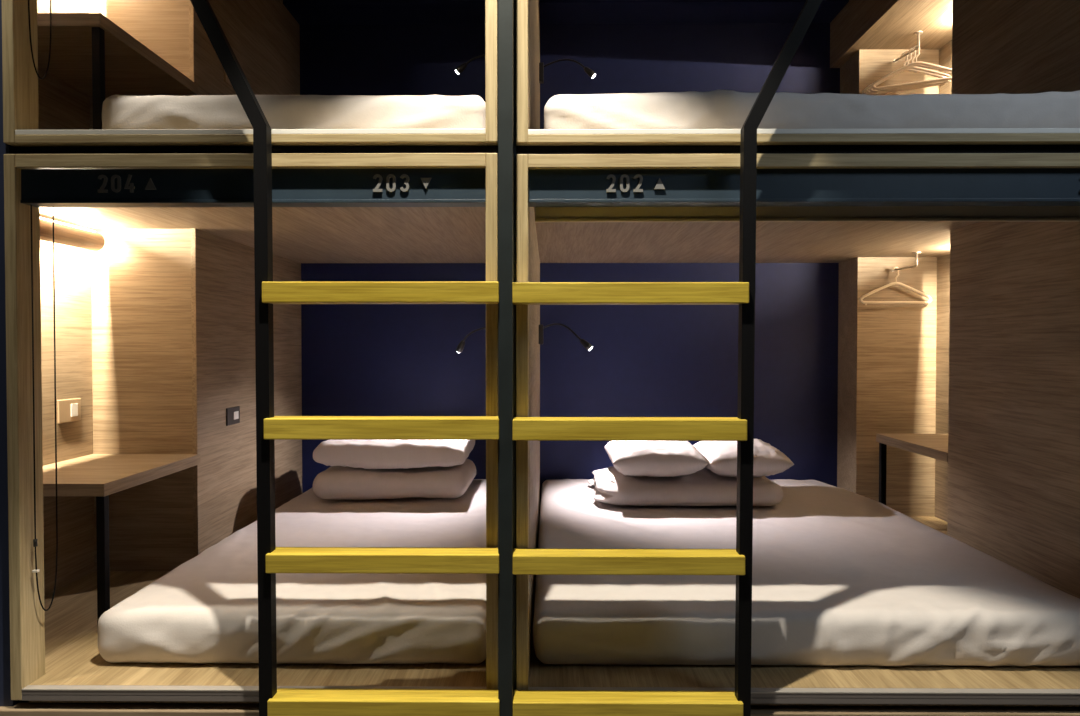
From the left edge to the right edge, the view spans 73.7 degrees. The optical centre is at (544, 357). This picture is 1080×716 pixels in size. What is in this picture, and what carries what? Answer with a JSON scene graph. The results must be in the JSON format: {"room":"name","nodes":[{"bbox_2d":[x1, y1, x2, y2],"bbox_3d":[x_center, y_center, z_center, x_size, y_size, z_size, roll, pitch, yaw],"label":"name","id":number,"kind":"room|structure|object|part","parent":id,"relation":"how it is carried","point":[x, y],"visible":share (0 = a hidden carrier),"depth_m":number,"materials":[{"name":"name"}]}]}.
{"room":"dormitory","nodes":[
{"label":"dormitory","id":0,"kind":"room"},
{"bbox_2d":[0,0,20,705],"bbox_3d":[-2.315,-0.461,1.782,2.022,2.640,0.058,0,1,0],"label":"wall","id":1,"kind":"structure","parent":0,"point":[5,684],"depth_m":1.76,"materials":[{"name":"beige wood"}]},
{"bbox_2d":[0,701,1079,715],"bbox_3d":[0.014,1.012,1.769,6.680,0.314,0.058,0,1,0],"label":"baseboard","id":2,"kind":"structure","parent":1,"relation":"attached to","point":[21,708],"depth_m":1.75,"materials":[{"name":"brown wood"}]},
{"bbox_2d":[4,153,497,701],"bbox_3d":[-0.705,0.171,1.777,1.188,1.324,0.084,0,1,0],"label":"surround","id":3,"kind":"object","parent":2,"relation":"on","point":[27,616],"visible":0.73,"depth_m":1.74,"materials":[{"name":"brown wood"}]},
{"bbox_3d":[-0.706,0.821,1.758,1.130,0.024,0.021,0,1,0],"label":"rail","id":4,"kind":"part","parent":3,"relation":"part of","materials":[{"name":"grey metal"}]},
{"bbox_2d":[2,0,497,146],"bbox_3d":[-0.705,-1.149,1.754,1.188,1.264,0.083,0,1,0],"label":"surround","id":5,"kind":"object","parent":3,"relation":"on","point":[20,78],"visible":0.77,"depth_m":1.73,"materials":[{"name":"brown wood"}]},
{"bbox_2d":[28,0,51,78],"bbox_3d":[-1.255,-1.213,1.786,0.005,1.037,0.078,0,1,0],"label":"blind cord","id":6,"kind":"object","parent":5,"relation":"hanging from","point":[28,0],"visible":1,"depth_m":1.79,"materials":[{"name":"black metal"}]},
{"bbox_3d":[-0.705,-0.527,1.765,1.130,0.020,0.083,0,1,0],"label":"rail","id":7,"kind":"part","parent":5,"relation":"part of","materials":[{"name":"brown wood"}]},
{"bbox_3d":[-0.706,-0.475,1.750,1.130,0.032,0.050,0,1,0],"label":"rail","id":8,"kind":"part","parent":3,"relation":"part of","materials":[{"name":"brown wood"}]},
{"bbox_2d":[20,168,485,207],"bbox_3d":[-0.705,-0.417,1.769,1.128,0.082,0.059,0,1,0],"label":"sign panel","id":9,"kind":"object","parent":3,"relation":"attached to","point":[447,187],"depth_m":1.74,"materials":[{"name":"black metal"}]},
{"bbox_2d":[98,174,156,192],"bbox_3d":[-1.010,-0.423,1.743,0.141,0.044,0.005,0,1,0],"label":"number sign","id":10,"kind":"object","parent":9,"relation":"attached to","point":[150,186],"visible":1,"depth_m":1.74,"materials":[{"name":"grey plastic"}]},
{"bbox_2d":[373,174,430,191],"bbox_3d":[-0.343,-0.422,1.738,0.141,0.042,0.005,0,1,0],"label":"number sign","id":11,"kind":"object","parent":9,"relation":"attached to","point":[425,181],"visible":1,"depth_m":1.74,"materials":[{"name":"grey plastic"}]},
{"bbox_2d":[9,146,497,153],"bbox_3d":[-0.707,-0.503,1.767,1.190,0.022,0.040,0,1,0],"label":"crossbar","id":12,"kind":"object","parent":3,"relation":"on","point":[177,149],"visible":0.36,"depth_m":1.75,"materials":[{"name":"black"}]},
{"bbox_2d":[513,0,516,694],"bbox_3d":[-0.089,-0.463,1.763,0.042,2.636,0.060,0,1,0],"label":"steel column","id":13,"kind":"structure","parent":2,"relation":"on","point":[514,1],"depth_m":1.74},
{"bbox_2d":[516,153,1079,704],"bbox_3d":[0.731,0.173,1.766,1.596,1.321,0.084,0,1,0],"label":"surround","id":14,"kind":"object","parent":2,"relation":"on","point":[524,162],"visible":0.73,"depth_m":1.73,"materials":[{"name":"brown wood"}]},
{"bbox_2d":[516,0,1079,145],"bbox_3d":[0.731,-1.148,1.743,1.596,1.266,0.083,0,1,0],"label":"surround","id":15,"kind":"object","parent":14,"relation":"on","point":[525,136],"visible":0.8,"depth_m":1.72,"materials":[{"name":"brown wood"}]},
{"bbox_3d":[0.731,-0.525,1.754,1.539,0.020,0.083,0,1,0],"label":"rail","id":16,"kind":"part","parent":15,"relation":"part of","materials":[{"name":"brown wood"}]},
{"bbox_2d":[517,145,1079,153],"bbox_3d":[0.731,-0.503,1.756,1.596,0.022,0.040,0,1,0],"label":"crossbar","id":17,"kind":"object","parent":14,"relation":"on","point":[636,149],"visible":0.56,"depth_m":1.74,"materials":[{"name":"black"}]},
{"bbox_3d":[0.731,-0.471,1.738,1.539,0.032,0.050,0,1,0],"label":"rail","id":18,"kind":"part","parent":14,"relation":"part of","materials":[{"name":"brown wood"}]},
{"bbox_2d":[529,168,1079,206],"bbox_3d":[0.731,-0.417,1.758,1.537,0.082,0.059,0,1,0],"label":"sign panel","id":19,"kind":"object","parent":14,"relation":"attached to","point":[898,186],"depth_m":1.73,"materials":[{"name":"black metal"}]},
{"bbox_2d":[606,174,664,191],"bbox_3d":[0.220,-0.421,1.733,0.141,0.042,0.005,0,1,0],"label":"number sign","id":20,"kind":"object","parent":19,"relation":"attached to","point":[659,185],"visible":1,"depth_m":1.73,"materials":[{"name":"grey plastic"}]},
{"bbox_3d":[0.731,0.821,1.746,1.539,0.024,0.021,0,1,0],"label":"rail","id":21,"kind":"part","parent":14,"relation":"part of","materials":[{"name":"grey metal"}]},
{"bbox_2d":[37,0,94,595],"bbox_3d":[-1.679,-0.474,2.235,0.020,2.630,0.860,0,1,0],"label":"wall","id":22,"kind":"structure","parent":0,"point":[61,106],"depth_m":2.50,"materials":[{"name":"brown wood"}]},
{"bbox_2d":[57,398,80,423],"bbox_3d":[-1.663,0.184,2.522,0.010,0.080,0.115,0,1,0],"label":"wall socket","id":23,"kind":"object","parent":22,"relation":"attached to","point":[68,410],"visible":1,"depth_m":2.51,"materials":[{"name":"beige plastic"}]},
{"bbox_2d":[40,217,104,250],"bbox_3d":[-1.622,-0.411,2.268,0.101,0.071,0.605,0,1,0],"label":"lamp","id":24,"kind":"object","parent":22,"relation":"attached to","point":[64,234],"visible":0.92,"depth_m":2.40,"materials":[{"name":"brown wood"}]},
{"bbox_2d":[88,0,193,570],"bbox_3d":[-1.480,-0.481,2.654,0.372,2.630,0.020,0,1,0],"label":"wall","id":25,"kind":"structure","parent":0,"point":[141,278],"depth_m":2.65,"materials":[{"name":"brown wood"}]},
{"bbox_2d":[189,0,301,556],"bbox_3d":[-1.281,-0.491,3.193,0.018,2.630,1.118,0,1,0],"label":"wall","id":26,"kind":"structure","parent":0,"point":[263,36],"depth_m":2.96,"materials":[{"name":"brown wood"}]},
{"bbox_2d":[224,70,232,87],"bbox_3d":[-1.269,-1.136,2.921,0.010,0.070,0.115,0,1,0],"label":"wall socket","id":27,"kind":"object","parent":26,"relation":"attached to","point":[226,79],"visible":0.14,"depth_m":2.88,"materials":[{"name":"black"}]},
{"bbox_2d":[226,406,239,425],"bbox_3d":[-1.269,0.236,2.940,0.010,0.070,0.115,0,1,0],"label":"wall socket","id":28,"kind":"object","parent":26,"relation":"attached to","point":[233,413],"visible":1,"depth_m":2.93,"materials":[{"name":"grey plastic"}]},
{"bbox_2d":[29,571,485,703],"bbox_3d":[-0.898,0.810,2.771,1.534,0.044,2.001,0,1,0],"label":"platform","id":29,"kind":"object","parent":26,"relation":"attached to","point":[72,655],"visible":0.28,"depth_m":1.86,"materials":[{"name":"brown wood"}]},
{"bbox_2d":[43,454,200,629],"bbox_3d":[-1.469,0.577,2.374,0.397,0.436,0.574,0,1,0],"label":"desk","id":30,"kind":"object","parent":29,"relation":"on","point":[100,476],"visible":0.73,"depth_m":2.20,"materials":[{"name":"brown wood"}]},
{"bbox_3d":[-1.290,0.600,2.105,0.024,0.399,0.024,0,1,0],"label":"leg","id":31,"kind":"part","parent":30,"relation":"part of","materials":[{"name":"black metal"}]},
{"bbox_3d":[-0.898,0.820,2.771,1.534,0.024,2.001,0,1,0],"label":"soffit panel","id":32,"kind":"part","parent":29,"relation":"part of","materials":[{"name":"grey metal"}]},
{"bbox_2d":[97,479,485,663],"bbox_3d":[-0.649,0.710,2.805,1.036,0.155,1.914,0,1,0],"label":"mattress","id":33,"kind":"object","parent":29,"relation":"on","point":[205,609],"visible":0.81,"depth_m":1.93,"materials":[{"name":"fabric"}]},
{"bbox_2d":[312,459,475,499],"bbox_3d":[-0.677,0.554,3.365,0.685,0.133,0.509,0,1,0],"label":"quilt","id":34,"kind":"object","parent":33,"relation":"on","point":[336,482],"visible":0.71,"depth_m":3.13,"materials":[{"name":"fabric"}]},
{"bbox_2d":[313,440,474,468],"bbox_3d":[-0.672,0.412,3.343,0.655,0.150,0.470,0,1,0],"label":"pillow","id":35,"kind":"object","parent":34,"relation":"on","point":[366,454],"visible":0.65,"depth_m":3.11,"materials":[{"name":"fabric"}]},
{"bbox_2d":[40,207,485,262],"bbox_3d":[-0.898,-0.517,2.780,1.534,0.081,1.938,0,1,0],"label":"ceiling","id":36,"kind":"structure","parent":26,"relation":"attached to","point":[300,234],"depth_m":2.64,"materials":[{"name":"brown wood"}]},
{"bbox_2d":[37,13,197,129],"bbox_3d":[-1.467,-0.771,2.350,0.400,0.442,0.574,0,1,0],"label":"desk","id":37,"kind":"object","parent":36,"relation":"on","point":[90,53],"visible":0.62,"depth_m":2.27,"materials":[{"name":"brown wood"}]},
{"bbox_3d":[-1.288,-0.748,2.081,0.024,0.405,0.024,0,1,0],"label":"leg","id":38,"kind":"part","parent":37,"relation":"part of","materials":[{"name":"black metal"}]},
{"bbox_2d":[102,95,485,129],"bbox_3d":[-0.646,-0.636,2.792,1.017,0.155,1.894,0,1,0],"label":"mattress","id":39,"kind":"object","parent":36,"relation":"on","point":[119,112],"visible":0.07,"depth_m":1.85,"materials":[{"name":"fabric"}]},
{"bbox_3d":[-0.713,-0.422,1.838,1.075,0.069,0.041,0,1,0],"label":"roller blind","id":40,"kind":"object","parent":36,"relation":"attached to","visible":0},
{"bbox_2d":[30,204,57,610],"bbox_3d":[-1.256,0.103,1.807,0.014,1.070,0.081,0,1,0],"label":"blind cord","id":41,"kind":"object","parent":40,"relation":"hanging from","point":[35,541],"visible":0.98,"depth_m":1.78,"materials":[{"name":"black metal"}]},
{"bbox_2d":[529,0,539,673],"bbox_3d":[-0.081,-0.483,2.774,0.101,2.630,1.938,0,1,0],"label":"wall partition","id":42,"kind":"structure","parent":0,"point":[534,12],"depth_m":2.28,"materials":[{"name":"brown wood"}]},
{"bbox_2d":[455,54,484,74],"bbox_3d":[-0.276,-1.409,3.466,0.304,0.106,0.041,0,1,-5],"label":"reading lamp","id":43,"kind":"object","parent":42,"relation":"attached to","point":[459,69],"visible":0.48,"depth_m":3.44,"materials":[{"name":"black metal"}]},
{"bbox_2d":[456,327,485,352],"bbox_3d":[-0.268,-0.083,3.309,0.282,0.121,0.056,0,1,0],"label":"reading lamp","id":44,"kind":"object","parent":42,"relation":"attached to","point":[460,347],"visible":0.58,"depth_m":3.30,"materials":[{"name":"black metal"}]},
{"bbox_2d":[539,323,591,350],"bbox_3d":[0.097,-0.096,3.296,0.246,0.127,0.044,0,1,0],"label":"reading lamp","id":45,"kind":"object","parent":42,"relation":"attached to","point":[587,345],"visible":0.99,"depth_m":3.28,"materials":[{"name":"black metal"}]},
{"bbox_2d":[539,59,595,83],"bbox_3d":[0.110,-1.384,3.463,0.274,0.108,0.041,0,1,6],"label":"reading lamp","id":46,"kind":"object","parent":42,"relation":"attached to","point":[591,73],"visible":1,"depth_m":3.46,"materials":[{"name":"black metal"}]},
{"bbox_2d":[300,23,839,504],"bbox_3d":[0.030,-0.616,3.780,6.800,3.500,0.080,0,1,0],"label":"wall","id":47,"kind":"structure","parent":0,"point":[358,359],"depth_m":3.74,"materials":[{"name":"blue paint"}]},
{"bbox_2d":[533,207,978,262],"bbox_3d":[0.936,-0.517,2.765,1.932,0.081,1.938,0,1,0],"label":"ceiling","id":48,"kind":"structure","parent":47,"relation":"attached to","point":[558,242],"depth_m":2.97,"materials":[{"name":"brown wood"}]},
{"bbox_2d":[544,90,1079,128],"bbox_3d":[0.759,-0.638,2.781,1.511,0.159,1.892,0,1,0],"label":"mattress","id":49,"kind":"object","parent":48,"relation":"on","point":[716,109],"visible":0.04,"depth_m":1.84,"materials":[{"name":"fabric"}]},
{"bbox_2d":[891,252,920,271],"bbox_3d":[1.698,-0.451,3.384,0.033,0.072,0.185,0,1,-11],"label":"hanging rod","id":50,"kind":"object","parent":48,"relation":"hanging from","point":[916,253],"visible":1,"depth_m":3.33,"materials":[{"name":"silver metal"}]},
{"bbox_2d":[859,267,931,304],"bbox_3d":[1.685,-0.346,3.451,0.350,0.185,0.013,0,1,-1],"label":"clothes hanger","id":51,"kind":"object","parent":50,"relation":"hanging from","point":[895,282],"visible":1,"depth_m":3.45,"materials":[{"name":"beige plastic"}]},
{"bbox_2d":[529,513,1079,706],"bbox_3d":[0.936,0.810,2.757,1.932,0.044,2.001,0,1,0],"label":"platform","id":52,"kind":"object","parent":47,"relation":"attached to","point":[541,674],"visible":0.23,"depth_m":1.81,"materials":[{"name":"brown wood"}]},
{"bbox_2d":[533,479,1079,665],"bbox_3d":[0.740,0.710,2.793,1.530,0.154,1.918,0,1,0],"label":"mattress","id":53,"kind":"object","parent":52,"relation":"on","point":[841,577],"visible":0.82,"depth_m":1.96,"materials":[{"name":"fabric"}]},
{"bbox_2d":[588,466,782,505],"bbox_3d":[0.615,0.574,3.291,0.820,0.105,0.563,0,1,0],"label":"quilt","id":54,"kind":"object","parent":53,"relation":"on","point":[703,487],"visible":0.7,"depth_m":3.04,"materials":[{"name":"fabric"}]},
{"bbox_2d":[604,441,707,476],"bbox_3d":[0.487,0.432,3.244,0.398,0.172,0.480,0,1,0],"label":"pillow","id":55,"kind":"object","parent":54,"relation":"on","point":[630,458],"visible":0.78,"depth_m":3.03,"materials":[{"name":"fabric"}]},
{"bbox_2d":[693,439,793,477],"bbox_3d":[0.871,0.436,3.241,0.352,0.165,0.460,0,1,0],"label":"pillow","id":56,"kind":"object","parent":54,"relation":"on","point":[721,456],"visible":0.69,"depth_m":3.04,"materials":[{"name":"fabric"}]},
{"bbox_2d":[876,434,947,504],"bbox_3d":[1.710,0.567,3.002,0.386,0.433,0.589,0,1,0],"label":"desk","id":57,"kind":"object","parent":52,"relation":"on","point":[935,446],"visible":0.52,"depth_m":3.12,"materials":[{"name":"brown wood"}]},
{"bbox_3d":[1.538,0.581,3.273,0.024,0.396,0.024,0,1,0],"label":"leg","id":58,"kind":"part","parent":57,"relation":"part of","materials":[{"name":"black metal"}]},
{"bbox_3d":[0.936,0.820,2.757,1.932,0.024,2.001,0,1,0],"label":"soffit panel","id":59,"kind":"part","parent":52,"relation":"part of","materials":[{"name":"grey metal"}]},
{"bbox_2d":[837,49,938,516],"bbox_3d":[1.716,-0.498,3.612,0.385,2.630,0.232,0,1,0],"label":"wall","id":60,"kind":"structure","parent":0,"point":[887,352],"depth_m":3.51,"materials":[{"name":"brown wood"}]},
{"bbox_2d":[283,0,848,24],"bbox_3d":[0.228,-1.768,3.602,2.992,0.090,0.233,0,1,0],"label":"ceiling","id":61,"kind":"structure","parent":60,"relation":"attached to","point":[305,12],"depth_m":3.59,"materials":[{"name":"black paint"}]},
{"bbox_2d":[859,0,952,49],"bbox_3d":[1.712,-1.494,3.075,0.385,0.020,0.808,0,1,0],"label":"ceiling","id":62,"kind":"structure","parent":0,"point":[932,17],"depth_m":3.25,"materials":[{"name":"brown wood"}]},
{"bbox_2d":[893,31,922,62],"bbox_3d":[1.698,-1.452,3.367,0.033,0.074,0.187,0,1,-11],"label":"hanging rod","id":63,"kind":"object","parent":62,"relation":"hanging from","point":[918,33],"visible":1,"depth_m":3.30,"materials":[{"name":"silver metal"}]},
{"bbox_2d":[862,52,945,94],"bbox_3d":[1.694,-1.345,3.388,0.365,0.185,0.013,1,1,27],"label":"clothes hanger","id":64,"kind":"object","parent":63,"relation":"hanging from","point":[902,54],"visible":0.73,"depth_m":3.37,"materials":[{"name":"beige plastic"}]},
{"bbox_2d":[865,50,950,94],"bbox_3d":[1.696,-1.343,3.363,0.365,0.188,0.013,1,1,28],"label":"clothes hanger","id":65,"kind":"object","parent":63,"relation":"hanging from","point":[910,55],"visible":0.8,"depth_m":3.33,"materials":[{"name":"beige plastic"}]},
{"bbox_2d":[870,48,951,93],"bbox_3d":[1.706,-1.343,3.334,0.365,0.188,0.013,1,1,29],"label":"clothes hanger","id":66,"kind":"object","parent":63,"relation":"hanging from","point":[914,56],"visible":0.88,"depth_m":3.34,"materials":[{"name":"beige plastic"}]},
{"bbox_2d":[872,45,951,90],"bbox_3d":[1.706,-1.341,3.312,0.365,0.189,0.013,1,1,29],"label":"clothes hanger","id":67,"kind":"object","parent":63,"relation":"hanging from","point":[916,62],"visible":0.86,"depth_m":3.31,"materials":[{"name":"beige plastic"}]},
{"bbox_2d":[935,40,951,521],"bbox_3d":[1.915,-0.491,3.197,0.020,2.630,1.060,0,1,0],"label":"wall","id":68,"kind":"structure","parent":0,"point":[945,53],"depth_m":3.45,"materials":[{"name":"brown wood"}]},
{"bbox_2d":[947,0,1079,598],"bbox_3d":[1.523,-0.474,2.235,0.020,2.630,0.910,0,1,0],"label":"wall","id":69,"kind":"structure","parent":0,"point":[1014,411],"depth_m":2.29,"materials":[{"name":"brown wood"}]},
{"bbox_2d":[535,206,1079,221],"bbox_3d":[0.734,-0.401,1.827,1.516,0.111,0.041,0,1,0],"label":"roller blind","id":70,"kind":"object","parent":69,"relation":"attached to","point":[781,213],"visible":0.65,"depth_m":1.82,"materials":[{"name":"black fabric"}]},
{"bbox_2d":[830,0,910,67],"bbox_3d":[1.494,-1.646,3.190,0.052,0.320,1.040,0,1,0],"label":"trim","id":71,"kind":"structure","parent":69,"relation":"attached to","point":[858,21],"depth_m":3.40,"materials":[{"name":"brown wood"}]},
{"bbox_3d":[0.010,1.208,1.296,6.800,0.060,5.350,0,1,0],"label":"floor","id":72,"kind":"structure","parent":0,"visible":0},
{"bbox_2d":[190,0,822,715],"bbox_3d":[-0.081,-0.304,1.682,2.364,2.950,0.064,0,1,0],"label":"ladder","id":73,"kind":"object","parent":72,"relation":"on","point":[505,562],"visible":1,"depth_m":1.67,"materials":[{"name":"metal"}]},
{"bbox_3d":[-0.949,-0.290,1.684,0.627,2.922,0.030,0,1,0],"label":"rail","id":74,"kind":"part","parent":73,"relation":"part of","materials":[{"name":"black metal"}]},
{"bbox_3d":[-0.089,-0.304,1.677,0.036,2.950,0.030,0,1,0],"label":"post","id":75,"kind":"part","parent":73,"relation":"part of","materials":[{"name":"metal"}]},
{"bbox_3d":[0.775,-0.290,1.670,0.653,2.922,0.030,0,1,0],"label":"rail","id":76,"kind":"part","parent":73,"relation":"part of","materials":[{"name":"black metal"}]}
]}

